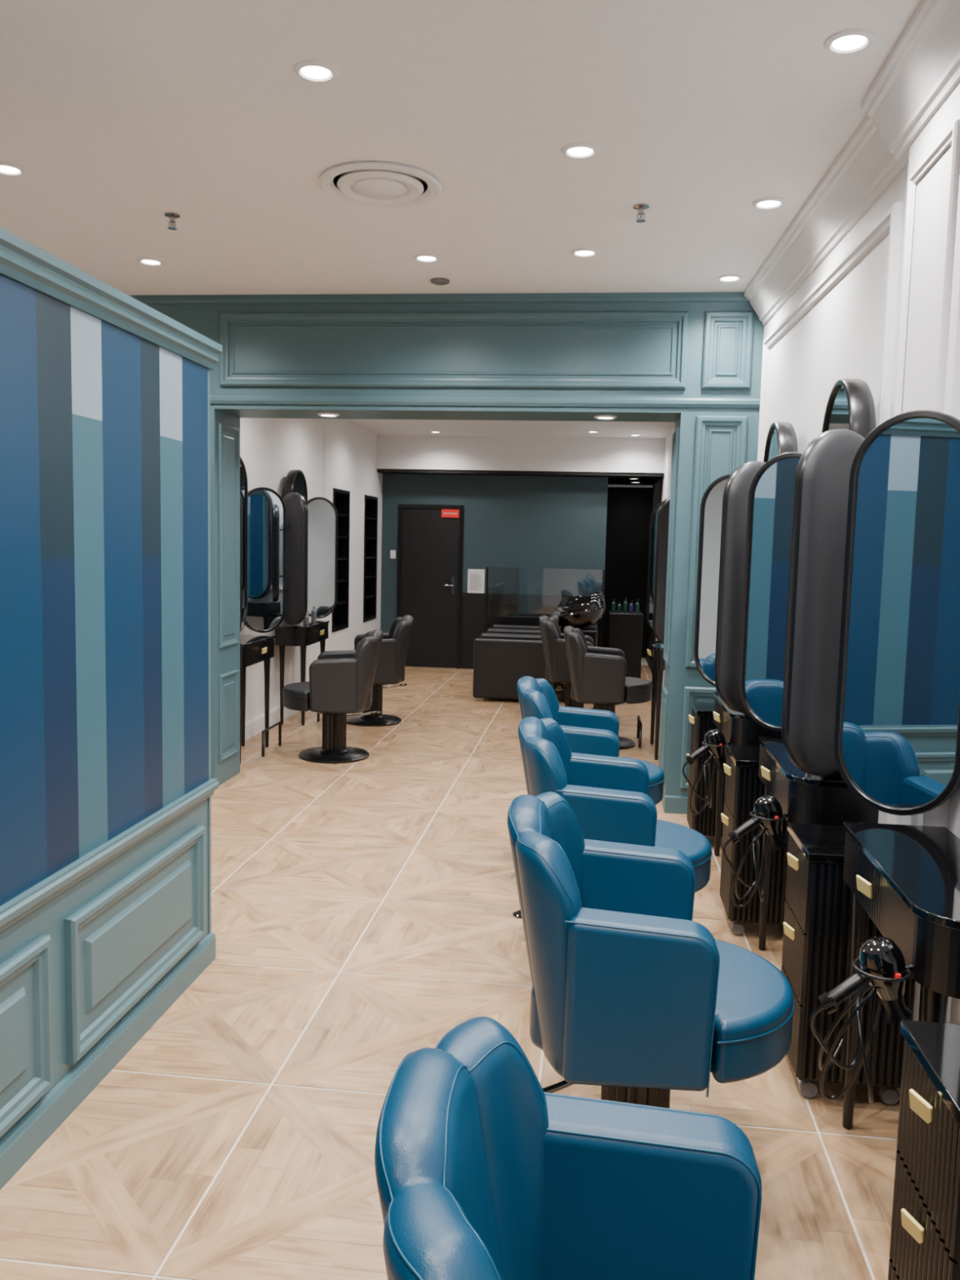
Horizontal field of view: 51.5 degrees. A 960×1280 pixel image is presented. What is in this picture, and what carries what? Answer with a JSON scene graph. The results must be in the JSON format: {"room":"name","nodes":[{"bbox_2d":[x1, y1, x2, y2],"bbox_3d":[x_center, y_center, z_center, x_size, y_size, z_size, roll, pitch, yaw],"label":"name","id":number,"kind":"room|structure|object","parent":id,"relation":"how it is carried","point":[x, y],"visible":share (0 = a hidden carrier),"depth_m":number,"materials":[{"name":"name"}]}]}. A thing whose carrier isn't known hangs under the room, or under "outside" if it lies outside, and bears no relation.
{"room":"salon","nodes":[
{"label":"salon","id":0,"kind":"room"},
{"bbox_2d":[0,798,208,1140],"bbox_3d":[-1.484,0.365,0.746,0.228,2.360,6.260,2,6,7],"label":"wainscoting","id":1,"kind":"structure","parent":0,"point":[72,968],"depth_m":2.96,"materials":[{"name":"teal paint"}]},
{"bbox_2d":[0,273,208,906],"bbox_3d":[-1.391,0.058,0.691,0.004,1.554,6.210,2,6,7],"label":"striped wallpaper","id":2,"kind":"object","parent":1,"relation":"attached to","point":[104,666],"visible":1,"depth_m":2.90},
{"bbox_2d":[0,932,215,1190],"bbox_3d":[-1.415,1.491,0.834,0.022,0.105,6.240,2,6,7],"label":"baseboard","id":3,"kind":"structure","parent":1,"relation":"attached to","point":[33,1131],"depth_m":2.99,"materials":[{"name":"teal paint"}]},
{"bbox_2d":[0,778,219,932],"bbox_3d":[-1.394,0.861,0.777,0.034,0.061,6.250,2,6,7],"label":"chair rail","id":4,"kind":"object","parent":1,"relation":"attached to","point":[34,897],"visible":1,"depth_m":2.93,"materials":[{"name":"teal paint"}]},
{"bbox_2d":[0,226,222,369],"bbox_3d":[-1.350,-0.761,0.624,0.045,0.090,6.260,2,6,7],"label":"trim","id":5,"kind":"structure","parent":1,"relation":"attached to","point":[21,261],"depth_m":2.81,"materials":[{"name":"teal paint"}]},
{"bbox_2d":[207,368,211,933],"bbox_3d":[-1.114,0.100,3.813,0.164,2.310,0.020,2,6,7],"label":"trim","id":6,"kind":"structure","parent":1,"relation":"attached to","point":[208,370],"depth_m":3.80,"materials":[{"name":"teal paint"}]},
{"bbox_2d":[240,417,382,722],"bbox_3d":[-1.759,-0.856,10.019,0.200,2.980,6.240,2,6,7],"label":"wall","id":7,"kind":"structure","parent":0,"point":[270,448],"depth_m":9.99,"materials":[{"name":"white paint"}]},
{"bbox_2d":[240,456,285,632],"bbox_3d":[-1.775,-0.704,7.476,0.339,1.375,1.066,2,6,7],"label":"mirror","id":8,"kind":"object","parent":7,"relation":"attached to","point":[262,509],"visible":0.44,"depth_m":7.86,"materials":[{"name":"clear glass"}]},
{"bbox_2d":[240,456,248,631],"bbox_3d":[-1.872,-0.715,7.487,0.097,1.360,0.480,2,6,7],"label":"mirror","id":9,"kind":"object","parent":8,"relation":"attached to","point":[243,477],"depth_m":7.67,"materials":[{"name":"clear glass"}]},
{"bbox_2d":[244,705,298,741],"bbox_3d":[-1.683,0.561,10.144,0.020,0.140,6.240,2,6,7],"label":"baseboard","id":10,"kind":"structure","parent":7,"relation":"attached to","point":[255,726],"depth_m":8.53,"materials":[{"name":"white paint"}]},
{"bbox_2d":[282,469,337,625],"bbox_3d":[-1.588,-0.853,9.058,0.339,1.375,1.066,2,6,7],"label":"mirror","id":11,"kind":"object","parent":7,"relation":"attached to","point":[312,524],"visible":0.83,"depth_m":9.21,"materials":[{"name":"clear glass"}]},
{"bbox_2d":[283,469,307,506],"bbox_3d":[-1.685,-0.864,9.069,0.097,1.360,0.480,2,6,7],"label":"mirror","id":12,"kind":"object","parent":11,"relation":"attached to","point":[295,481],"depth_m":8.92,"materials":[{"name":"black glass"}]},
{"bbox_2d":[310,418,326,497],"bbox_3d":[-1.783,-1.170,8.748,0.020,1.850,3.100,2,6,7],"label":"trim","id":13,"kind":"structure","parent":7,"relation":"attached to","point":[318,420],"depth_m":10.19,"materials":[{"name":"white paint"}]},
{"bbox_2d":[331,488,350,632],"bbox_3d":[-1.614,-0.886,11.030,0.165,1.546,0.696,2,6,7],"label":"display shelf","id":14,"kind":"object","parent":7,"relation":"attached to","point":[341,498],"visible":0.44,"depth_m":11.32,"materials":[{"name":"black wood"}]},
{"bbox_2d":[363,494,377,622],"bbox_3d":[-1.444,-1.021,12.464,0.165,1.546,0.696,2,6,7],"label":"display shelf","id":15,"kind":"object","parent":7,"relation":"attached to","point":[371,503],"visible":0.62,"depth_m":12.75,"materials":[{"name":"black wood"}]},
{"bbox_2d":[129,292,764,814],"bbox_3d":[-0.641,-0.578,6.509,5.500,3.160,0.490,2,6,7],"label":"wall","id":16,"kind":"structure","parent":0,"point":[693,361],"depth_m":6.13,"materials":[{"name":"teal paint"}]},
{"bbox_2d":[317,413,339,417],"bbox_3d":[-0.986,-1.463,6.482,0.145,0.010,0.145,2,6,7],"label":"recessed light","id":17,"kind":"object","parent":16,"relation":"in","point":[326,415],"visible":1,"depth_m":6.46,"materials":[{"name":"white paint"}]},
{"bbox_2d":[594,415,617,419],"bbox_3d":[0.791,-1.401,6.277,0.145,0.010,0.145,2,6,7],"label":"recessed light","id":18,"kind":"object","parent":16,"relation":"in","point":[600,417],"visible":1,"depth_m":6.25,"materials":[{"name":"white paint"}]},
{"bbox_2d":[0,657,897,1279],"bbox_3d":[-0.519,1.071,6.535,5.850,0.118,17.800,2,6,7],"label":"floor slab","id":19,"kind":"structure","parent":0,"point":[643,662],"depth_m":3.08,"materials":[{"name":"tile"}]},
{"bbox_2d":[0,665,899,1279],"bbox_3d":[-0.656,1.034,6.255,5.628,0.001,16.093,2,6,7],"label":"tiles","id":20,"kind":"structure","parent":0,"point":[86,1156],"depth_m":3.24,"materials":[{"name":"brown wood"}]},
{"bbox_2d":[240,634,275,764],"bbox_3d":[-1.790,0.438,7.535,0.315,0.885,0.760,2,6,7],"label":"table","id":21,"kind":"object","parent":20,"relation":"on","point":[254,649],"visible":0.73,"depth_m":7.69,"materials":[{"name":"black wood"}]},
{"bbox_2d":[261,721,281,756],"bbox_3d":[-1.609,0.761,7.696,0.024,0.196,0.423,2,6,7],"label":"footrest","id":22,"kind":"object","parent":20,"relation":"on","point":[279,723],"visible":1,"depth_m":7.68,"materials":[{"name":"metal"}]},
{"bbox_2d":[275,620,328,725],"bbox_3d":[-1.603,0.288,9.117,0.315,0.885,0.760,2,6,7],"label":"table","id":23,"kind":"object","parent":20,"relation":"on","point":[301,634],"visible":0.88,"depth_m":8.80,"materials":[{"name":"black wood"}]},
{"bbox_2d":[302,613,308,623],"bbox_3d":[-1.575,-0.192,9.018,0.052,0.090,0.052,2,6,7],"label":"bottle","id":24,"kind":"object","parent":23,"relation":"on","point":[305,620],"visible":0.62,"depth_m":9.00,"materials":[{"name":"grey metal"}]},
{"bbox_2d":[311,606,316,622],"bbox_3d":[-1.545,-0.241,9.263,0.052,0.140,0.052,2,6,7],"label":"bottle","id":25,"kind":"object","parent":23,"relation":"on","point":[313,612],"visible":1,"depth_m":9.24,"materials":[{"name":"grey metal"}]},
{"bbox_2d":[316,712,319,721],"bbox_3d":[-1.433,0.620,9.179,0.024,0.196,0.423,2,6,7],"label":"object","id":26,"kind":"object","parent":20,"relation":"on","point":[317,713],"visible":0.26,"depth_m":8.98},
{"bbox_2d":[282,629,382,763],"bbox_3d":[-1.123,0.402,7.581,0.754,0.977,0.676,1,6,-3],"label":"chair","id":27,"kind":"object","parent":20,"relation":"on","point":[340,683],"visible":1,"depth_m":7.32,"materials":[{"name":"black leather"}]},
{"bbox_2d":[346,614,413,726],"bbox_3d":[-0.994,0.258,9.088,0.754,0.977,0.676,0,6,-9],"label":"chair","id":28,"kind":"object","parent":20,"relation":"on","point":[390,668],"visible":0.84,"depth_m":8.87,"materials":[{"name":"black leather"}]},
{"bbox_2d":[472,596,605,702],"bbox_3d":[0.640,0.082,10.602,1.354,1.104,0.600,2,6,7],"label":"shampoo chair","id":29,"kind":"object","parent":20,"relation":"on","point":[500,660],"visible":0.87,"depth_m":10.37,"materials":[{"name":"black leather"}]},
{"bbox_2d":[557,607,604,628],"bbox_3d":[1.050,-0.216,10.526,0.550,0.165,0.500,-10,4,8],"label":"basin","id":30,"kind":"object","parent":29,"relation":"in","point":[581,619],"depth_m":10.35,"materials":[{"name":"black ceramic"}]},
{"bbox_2d":[591,600,601,617],"bbox_3d":[1.222,-0.330,10.495,0.117,0.181,0.023,2,6,7],"label":"tap","id":31,"kind":"object","parent":29,"relation":"on","point":[593,601],"depth_m":10.48,"materials":[{"name":"silver metal"}]},
{"bbox_2d":[481,594,604,688],"bbox_3d":[0.716,0.021,11.245,1.354,1.104,0.600,2,6,7],"label":"shampoo chair","id":32,"kind":"object","parent":20,"relation":"on","point":[512,632],"visible":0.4,"depth_m":11.37,"materials":[{"name":"black leather"}]},
{"bbox_2d":[560,604,603,613],"bbox_3d":[1.126,-0.277,11.168,0.550,0.165,0.500,-10,4,8],"label":"basin","id":33,"kind":"object","parent":32,"relation":"in","point":[594,606],"depth_m":11.32,"materials":[{"name":"black ceramic"}]},
{"bbox_2d":[484,566,604,647],"bbox_3d":[0.786,-0.207,12.333,1.450,1.360,0.030,2,6,7],"label":"glass screen","id":34,"kind":"object","parent":20,"relation":"on","point":[490,620],"visible":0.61,"depth_m":12.35,"materials":[{"name":"glass"}]},
{"bbox_2d":[488,591,604,633],"bbox_3d":[0.792,-0.040,11.888,1.354,1.104,0.600,2,6,7],"label":"shampoo chair","id":35,"kind":"object","parent":20,"relation":"on","point":[559,607],"visible":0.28,"depth_m":12.03,"materials":[{"name":"black leather"}]},
{"bbox_2d":[561,600,603,609],"bbox_3d":[1.202,-0.338,11.811,0.550,0.165,0.500,-10,4,8],"label":"basin","id":36,"kind":"object","parent":35,"relation":"in","point":[601,602],"depth_m":11.98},
{"bbox_2d":[538,615,593,708],"bbox_3d":[0.926,0.266,9.473,0.754,0.977,0.676,2,6,7],"label":"chair","id":37,"kind":"object","parent":20,"relation":"on","point":[557,668],"visible":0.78,"depth_m":9.20,"materials":[{"name":"black leather"}]},
{"bbox_2d":[374,1016,761,1279],"bbox_3d":[0.245,1.049,1.264,0.754,0.977,0.676,2,6,6],"label":"chair","id":38,"kind":"object","parent":20,"relation":"on","point":[482,1172],"visible":1,"depth_m":1.46,"materials":[{"name":"blue leather"}]},
{"bbox_2d":[516,675,664,804],"bbox_3d":[0.555,0.687,5.056,0.754,0.977,0.676,2,6,8],"label":"chair","id":39,"kind":"object","parent":20,"relation":"on","point":[586,731],"visible":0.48,"depth_m":4.88,"materials":[{"name":"blue leather"}]},
{"bbox_2d":[563,626,653,749],"bbox_3d":[1.060,0.383,8.306,0.754,0.977,0.676,2,6,7],"label":"chair","id":40,"kind":"object","parent":20,"relation":"on","point":[597,674],"visible":0.9,"depth_m":8.01,"materials":[{"name":"black leather"}]},
{"bbox_2d":[512,716,712,919],"bbox_3d":[0.513,0.803,3.858,0.754,0.977,0.676,2,6,7],"label":"chair","id":41,"kind":"object","parent":20,"relation":"on","point":[609,799],"visible":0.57,"depth_m":3.63,"materials":[{"name":"blue leather"}]},
{"bbox_2d":[607,610,643,678],"bbox_3d":[1.744,0.095,12.041,0.400,0.860,0.400,2,6,7],"label":"cabinet","id":42,"kind":"object","parent":20,"relation":"on","point":[624,629],"depth_m":11.83,"materials":[{"name":"black wood"}]},
{"bbox_2d":[611,598,615,612],"bbox_3d":[1.596,-0.412,11.909,0.048,0.164,0.048,2,6,7],"label":"shampoo bottle","id":43,"kind":"object","parent":42,"relation":"on","point":[613,604],"visible":1,"depth_m":11.89,"materials":[{"name":"green plastic"}]},
{"bbox_2d":[617,601,621,613],"bbox_3d":[1.665,-0.393,11.903,0.048,0.131,0.048,2,6,7],"label":"shampoo bottle","id":44,"kind":"object","parent":42,"relation":"on","point":[619,606],"visible":1,"depth_m":11.88,"materials":[{"name":"green plastic"}]},
{"bbox_2d":[622,597,627,613],"bbox_3d":[1.735,-0.415,11.892,0.048,0.180,0.048,2,6,7],"label":"shampoo bottle","id":45,"kind":"object","parent":42,"relation":"on","point":[625,603],"visible":1,"depth_m":11.88,"materials":[{"name":"green plastic"}]},
{"bbox_2d":[628,600,633,613],"bbox_3d":[1.804,-0.397,11.886,0.048,0.148,0.048,2,6,7],"label":"shampoo bottle","id":46,"kind":"object","parent":42,"relation":"on","point":[631,606],"visible":1,"depth_m":11.87,"materials":[{"name":"purple plastic"}]},
{"bbox_2d":[635,599,639,613],"bbox_3d":[1.874,-0.402,11.877,0.048,0.164,0.048,2,6,7],"label":"shampoo bottle","id":47,"kind":"object","parent":42,"relation":"on","point":[637,604],"visible":1,"depth_m":11.86,"materials":[{"name":"green plastic"}]},
{"bbox_2d":[636,715,642,747],"bbox_3d":[1.338,0.766,8.359,0.024,0.196,0.423,2,6,7],"label":"footrest","id":48,"kind":"object","parent":20,"relation":"on","point":[639,726],"visible":1,"depth_m":8.16,"materials":[{"name":"black metal"}]},
{"bbox_2d":[506,791,795,1108],"bbox_3d":[0.439,0.920,2.634,0.754,0.977,0.676,2,6,7],"label":"chair","id":49,"kind":"object","parent":20,"relation":"on","point":[633,997],"visible":0.88,"depth_m":2.34,"materials":[{"name":"blue leather"}]},
{"bbox_2d":[647,638,665,759],"bbox_3d":[1.492,0.469,8.010,0.315,0.885,0.760,2,6,7],"label":"table","id":50,"kind":"object","parent":20,"relation":"on","point":[655,652],"visible":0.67,"depth_m":7.74,"materials":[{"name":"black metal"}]},
{"bbox_2d":[686,701,726,836],"bbox_3d":[1.342,0.756,5.597,0.362,0.771,0.330,2,6,7],"label":"trolley","id":51,"kind":"object","parent":20,"relation":"on","point":[701,718],"visible":0.42,"depth_m":5.46,"materials":[{"name":"black wood"}]},
{"bbox_2d":[712,692,782,856],"bbox_3d":[1.323,0.758,5.003,0.315,0.885,0.760,2,6,7],"label":"table","id":52,"kind":"object","parent":20,"relation":"on","point":[738,728],"visible":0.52,"depth_m":4.70,"materials":[{"name":"black wood"}]},
{"bbox_2d":[682,728,728,814],"bbox_3d":[1.099,0.654,4.939,0.224,0.502,0.506,2,6,7],"label":"hair dryer","id":53,"kind":"object","parent":52,"relation":"attached to","point":[714,740],"visible":0.98,"depth_m":4.72,"materials":[{"name":"black plastic"}]},
{"bbox_2d":[720,744,789,934],"bbox_3d":[1.232,0.876,4.347,0.362,0.771,0.330,2,6,7],"label":"trolley","id":54,"kind":"object","parent":20,"relation":"on","point":[744,786],"visible":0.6,"depth_m":4.21,"materials":[{"name":"black wood"}]},
{"bbox_2d":[758,736,879,951],"bbox_3d":[1.213,0.877,3.752,0.315,0.885,0.760,2,6,7],"label":"table","id":55,"kind":"object","parent":20,"relation":"on","point":[804,797],"visible":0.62,"depth_m":3.40,"materials":[{"name":"black wood"}]},
{"bbox_2d":[723,795,787,907],"bbox_3d":[0.989,0.773,3.689,0.224,0.502,0.506,2,6,7],"label":"hair dryer","id":56,"kind":"object","parent":55,"relation":"attached to","point":[767,811],"visible":1,"depth_m":3.47,"materials":[{"name":"black plastic"}]},
{"bbox_2d":[781,822,915,1104],"bbox_3d":[1.121,0.996,3.087,0.362,0.771,0.330,2,6,7],"label":"trolley","id":57,"kind":"object","parent":20,"relation":"on","point":[817,922],"visible":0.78,"depth_m":2.94,"materials":[{"name":"black wood"}]},
{"bbox_2d":[842,822,959,1129],"bbox_3d":[1.102,0.997,2.492,0.315,0.885,0.760,2,6,7],"label":"table","id":58,"kind":"object","parent":20,"relation":"on","point":[905,878],"visible":0.84,"depth_m":2.43,"materials":[{"name":"black wood"}]},
{"bbox_2d":[809,936,912,1102],"bbox_3d":[0.878,0.893,2.429,0.224,0.502,0.506,2,6,7],"label":"hair dryer","id":59,"kind":"object","parent":58,"relation":"attached to","point":[883,966],"visible":1,"depth_m":2.21,"materials":[{"name":"black plastic"}]},
{"bbox_2d":[887,1019,959,1279],"bbox_3d":[0.933,1.122,1.740,0.387,0.771,0.330,2,6,7],"label":"trolley","id":60,"kind":"object","parent":20,"relation":"on","point":[925,1242],"visible":1,"depth_m":1.74,"materials":[{"name":"black wood"}]},
{"bbox_2d":[0,0,922,295],"bbox_3d":[-1.039,-1.790,2.027,5.650,0.100,9.300,2,6,7],"label":"ceiling","id":61,"kind":"structure","parent":0,"point":[119,116],"depth_m":3.68,"materials":[{"name":"paint"}]},
{"bbox_2d":[0,161,26,175],"bbox_3d":[-1.972,-1.963,4.154,0.145,0.010,0.145,2,6,7],"label":"recessed light","id":62,"kind":"object","parent":61,"relation":"in","point":[6,168],"visible":1,"depth_m":4.16,"materials":[{"name":"white paint"}]},
{"bbox_2d":[137,257,164,265],"bbox_3d":[-1.821,-2.091,5.510,0.145,0.010,0.145,2,6,7],"label":"recessed light","id":63,"kind":"object","parent":61,"relation":"in","point":[145,260],"visible":1,"depth_m":5.50,"materials":[{"name":"white paint"}]},
{"bbox_2d":[164,212,180,230],"bbox_3d":[-1.454,-1.977,4.708,0.072,0.064,0.072,2,6,7],"label":"sprinkler","id":64,"kind":"object","parent":61,"relation":"attached to","point":[172,215],"visible":1,"depth_m":4.70,"materials":[{"name":"silver metal"}]},
{"bbox_2d":[293,60,338,82],"bbox_3d":[-0.532,-1.839,3.227,0.145,0.010,0.145,2,6,7],"label":"recessed light","id":65,"kind":"object","parent":61,"relation":"in","point":[317,71],"visible":1,"depth_m":3.22,"materials":[{"name":"white paint"}]},
{"bbox_2d":[318,161,442,208],"bbox_3d":[-0.423,-1.919,4.238,0.524,0.039,0.524,2,6,7],"label":"ceiling vent","id":66,"kind":"object","parent":61,"relation":"in","point":[372,184],"visible":1,"depth_m":4.18,"materials":[{"name":"white paint"}]},
{"bbox_2d":[413,253,439,262],"bbox_3d":[-0.285,-2.036,5.313,0.145,0.010,0.145,2,6,7],"label":"recessed light","id":67,"kind":"object","parent":61,"relation":"in","point":[424,257],"visible":1,"depth_m":5.30,"materials":[{"name":"white paint"}]},
{"bbox_2d":[430,277,449,285],"bbox_3d":[-0.231,-2.073,5.768,0.110,0.021,0.110,2,6,7],"label":"smoke detector","id":68,"kind":"object","parent":61,"relation":"attached to","point":[437,281],"visible":1,"depth_m":5.74,"materials":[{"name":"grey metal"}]},
{"bbox_2d":[560,142,599,158],"bbox_3d":[0.384,-1.875,3.823,0.145,0.010,0.145,2,6,7],"label":"recessed light","id":69,"kind":"object","parent":61,"relation":"in","point":[575,150],"visible":1,"depth_m":3.81,"materials":[{"name":"white paint"}]},
{"bbox_2d":[570,248,599,257],"bbox_3d":[0.541,-2.001,5.148,0.145,0.010,0.145,2,6,7],"label":"recessed light","id":70,"kind":"object","parent":61,"relation":"in","point":[582,252],"visible":1,"depth_m":5.14,"materials":[{"name":"white paint"}]},
{"bbox_2d":[633,203,649,222],"bbox_3d":[0.718,-1.900,4.439,0.072,0.064,0.072,2,6,7],"label":"sprinkler","id":71,"kind":"object","parent":61,"relation":"attached to","point":[641,207],"visible":1,"depth_m":4.43,"materials":[{"name":"silver metal"}]},
{"bbox_2d":[716,274,742,281],"bbox_3d":[1.396,-2.022,5.571,0.145,0.010,0.145,2,6,7],"label":"recessed light","id":72,"kind":"object","parent":61,"relation":"in","point":[726,277],"visible":1,"depth_m":5.56,"materials":[{"name":"white paint"}]},
{"bbox_2d":[751,196,786,208],"bbox_3d":[1.262,-1.906,4.353,0.145,0.010,0.145,2,6,7],"label":"recessed light","id":73,"kind":"object","parent":61,"relation":"in","point":[770,202],"visible":1,"depth_m":4.34,"materials":[{"name":"white paint"}]},
{"bbox_2d":[823,28,875,54],"bbox_3d":[1.097,-1.774,2.959,0.145,0.010,0.145,2,6,7],"label":"recessed light","id":74,"kind":"object","parent":61,"relation":"in","point":[851,41],"visible":1,"depth_m":2.95,"materials":[{"name":"white paint"}]},
{"bbox_2d":[380,473,608,632],"bbox_3d":[0.057,-0.874,13.018,3.120,2.520,0.120,2,6,7],"label":"wall","id":75,"kind":"object","parent":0,"point":[534,535],"visible":0.74,"depth_m":12.86,"materials":[{"name":"teal paint"}]},
{"bbox_2d":[390,550,395,558],"bbox_3d":[-1.142,-1.123,13.066,0.070,0.110,0.019,2,6,7],"label":"light switch","id":76,"kind":"object","parent":75,"relation":"attached to","point":[393,553],"visible":1,"depth_m":13.06,"materials":[{"name":"plastic"}]},
{"bbox_2d":[396,504,463,668],"bbox_3d":[-0.656,-0.702,13.089,0.860,2.130,0.100,2,6,7],"label":"door","id":77,"kind":"structure","parent":75,"relation":"attached to","point":[460,508],"depth_m":13.01,"materials":[{"name":"black wood"}]},
{"bbox_2d":[400,507,459,667],"bbox_3d":[-0.657,-0.681,13.083,0.760,2.070,0.055,2,6,7],"label":"door leaf","id":78,"kind":"structure","parent":77,"relation":"attached to","point":[430,541],"depth_m":13.05,"materials":[{"name":"black wood"}]},
{"bbox_2d":[441,509,459,517],"bbox_3d":[-0.385,-1.641,12.923,0.230,0.105,0.017,2,6,7],"label":"exit sign","id":79,"kind":"object","parent":78,"relation":"attached to","point":[445,513],"visible":1,"depth_m":12.92,"materials":[{"name":"plastic"}]},
{"bbox_2d":[451,577,454,594],"bbox_3d":[-0.352,-0.712,13.012,0.040,0.220,0.008,2,6,7],"label":"plate","id":80,"kind":"object","parent":78,"relation":"attached to","point":[452,578],"visible":1,"depth_m":13.01,"materials":[{"name":"silver metal"}]},
{"bbox_2d":[467,568,484,593],"bbox_3d":[-0.052,-0.767,12.977,0.220,0.310,0.004,2,6,7],"label":"paper","id":81,"kind":"object","parent":75,"relation":"attached to","point":[476,577],"visible":1,"depth_m":12.98,"materials":[{"name":"paper"}]},
{"bbox_2d":[346,418,675,438],"bbox_3d":[-0.131,-2.350,9.756,5.650,0.120,6.300,2,6,7],"label":"ceiling","id":82,"kind":"structure","parent":0,"point":[378,427],"depth_m":11.51,"materials":[{"name":"paint"}]},
{"bbox_2d":[377,468,664,478],"bbox_3d":[0.505,-2.117,12.681,3.600,0.040,0.450,2,6,7],"label":"shadow strip","id":83,"kind":"object","parent":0,"point":[393,471],"depth_m":12.51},
{"bbox_2d":[377,435,666,472],"bbox_3d":[0.502,-2.339,12.589,3.600,0.420,0.350,2,6,7],"label":"soffit","id":84,"kind":"structure","parent":0,"point":[559,454],"depth_m":12.41,"materials":[{"name":"white paint"}]},
{"bbox_2d":[460,592,603,669],"bbox_3d":[0.675,-0.096,13.019,1.840,1.000,0.120,2,6,7],"label":"half wall","id":85,"kind":"object","parent":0,"point":[473,604],"visible":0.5,"depth_m":12.98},
{"bbox_2d":[602,477,662,673],"bbox_3d":[2.018,-0.977,13.829,0.780,2.660,2.200,2,6,7],"label":"shelving niche","id":86,"kind":"object","parent":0,"point":[629,509],"visible":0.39,"depth_m":14.77,"materials":[{"name":"black wood"}]},
{"bbox_2d":[653,424,675,686],"bbox_3d":[2.252,-0.824,10.660,0.420,2.980,8.440,2,6,7],"label":"wall","id":87,"kind":"structure","parent":0,"point":[666,480],"depth_m":11.61,"materials":[{"name":"white paint"}]},
{"bbox_2d":[646,496,670,644],"bbox_3d":[1.542,-0.671,7.947,0.339,1.375,1.066,2,6,7],"label":"mirror","id":88,"kind":"object","parent":87,"relation":"attached to","point":[660,517],"visible":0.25,"depth_m":7.48,"materials":[{"name":"clear glass"}]},
{"bbox_2d":[763,164,959,1024],"bbox_3d":[1.365,-0.058,1.653,0.300,3.160,8.807,2,6,5],"label":"wall","id":89,"kind":"structure","parent":0,"point":[841,336],"depth_m":4.23,"materials":[{"name":"white paint"}]},
{"bbox_2d":[693,422,797,712],"bbox_3d":[1.338,-0.384,4.943,0.409,1.375,1.066,2,6,7],"label":"mirror","id":90,"kind":"object","parent":89,"relation":"attached to","point":[723,513],"visible":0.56,"depth_m":4.51,"materials":[{"name":"clear glass"}]},
{"bbox_2d":[763,422,797,462],"bbox_3d":[1.461,-0.387,4.928,0.097,1.360,0.480,2,6,7],"label":"mirror","id":91,"kind":"object","parent":90,"relation":"attached to","point":[781,438],"depth_m":4.74,"materials":[{"name":"grey glass"}]},
{"bbox_2d":[739,378,875,776],"bbox_3d":[1.246,-0.264,3.691,0.374,1.375,1.066,2,6,7],"label":"mirror","id":92,"kind":"object","parent":89,"relation":"attached to","point":[797,503],"visible":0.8,"depth_m":3.27,"materials":[{"name":"clear glass"}]},
{"bbox_2d":[821,378,875,438],"bbox_3d":[1.331,-0.269,3.681,0.097,1.360,0.480,2,6,7],"label":"mirror","id":93,"kind":"object","parent":92,"relation":"attached to","point":[850,406],"depth_m":3.48,"materials":[{"name":"grey glass"}]},
{"bbox_2d":[743,115,909,324],"bbox_3d":[1.235,-1.541,1.519,0.130,0.190,8.788,2,6,5],"label":"crown molding","id":94,"kind":"structure","parent":89,"relation":"attached to","point":[865,167],"depth_m":4.18,"materials":[{"name":"white paint"}]},
{"bbox_2d":[757,201,902,462],"bbox_3d":[1.528,-0.712,4.692,0.030,1.840,2.331,2,6,5],"label":"trim","id":95,"kind":"structure","parent":89,"relation":"attached to","point":[891,221],"depth_m":3.69,"materials":[{"name":"white paint"}]},
{"bbox_2d":[834,409,959,815],"bbox_3d":[1.148,-0.124,2.224,0.318,1.375,1.476,2,6,7],"label":"mirror","id":96,"kind":"object","parent":89,"relation":"attached to","point":[897,728],"visible":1,"depth_m":2.83,"materials":[{"name":"clear glass"}]},
{"bbox_2d":[878,81,959,1100],"bbox_3d":[1.385,-0.113,3.097,0.110,2.990,0.570,2,6,7],"label":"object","id":97,"kind":"structure","parent":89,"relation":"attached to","point":[931,190],"depth_m":2.97,"materials":[{"name":"white paint"}]},
{"bbox_2d":[893,119,959,416],"bbox_3d":[1.331,-0.543,3.063,0.018,1.850,0.430,2,6,7],"label":"trim","id":98,"kind":"structure","parent":89,"relation":"attached to","point":[952,136],"depth_m":2.84,"materials":[{"name":"white paint"}]},
{"bbox_2d":[861,0,959,159],"bbox_3d":[1.302,-1.679,2.959,0.130,0.190,0.810,2,6,7],"label":"crown molding","id":99,"kind":"object","parent":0,"point":[922,68],"depth_m":2.95,"materials":[{"name":"white paint"}]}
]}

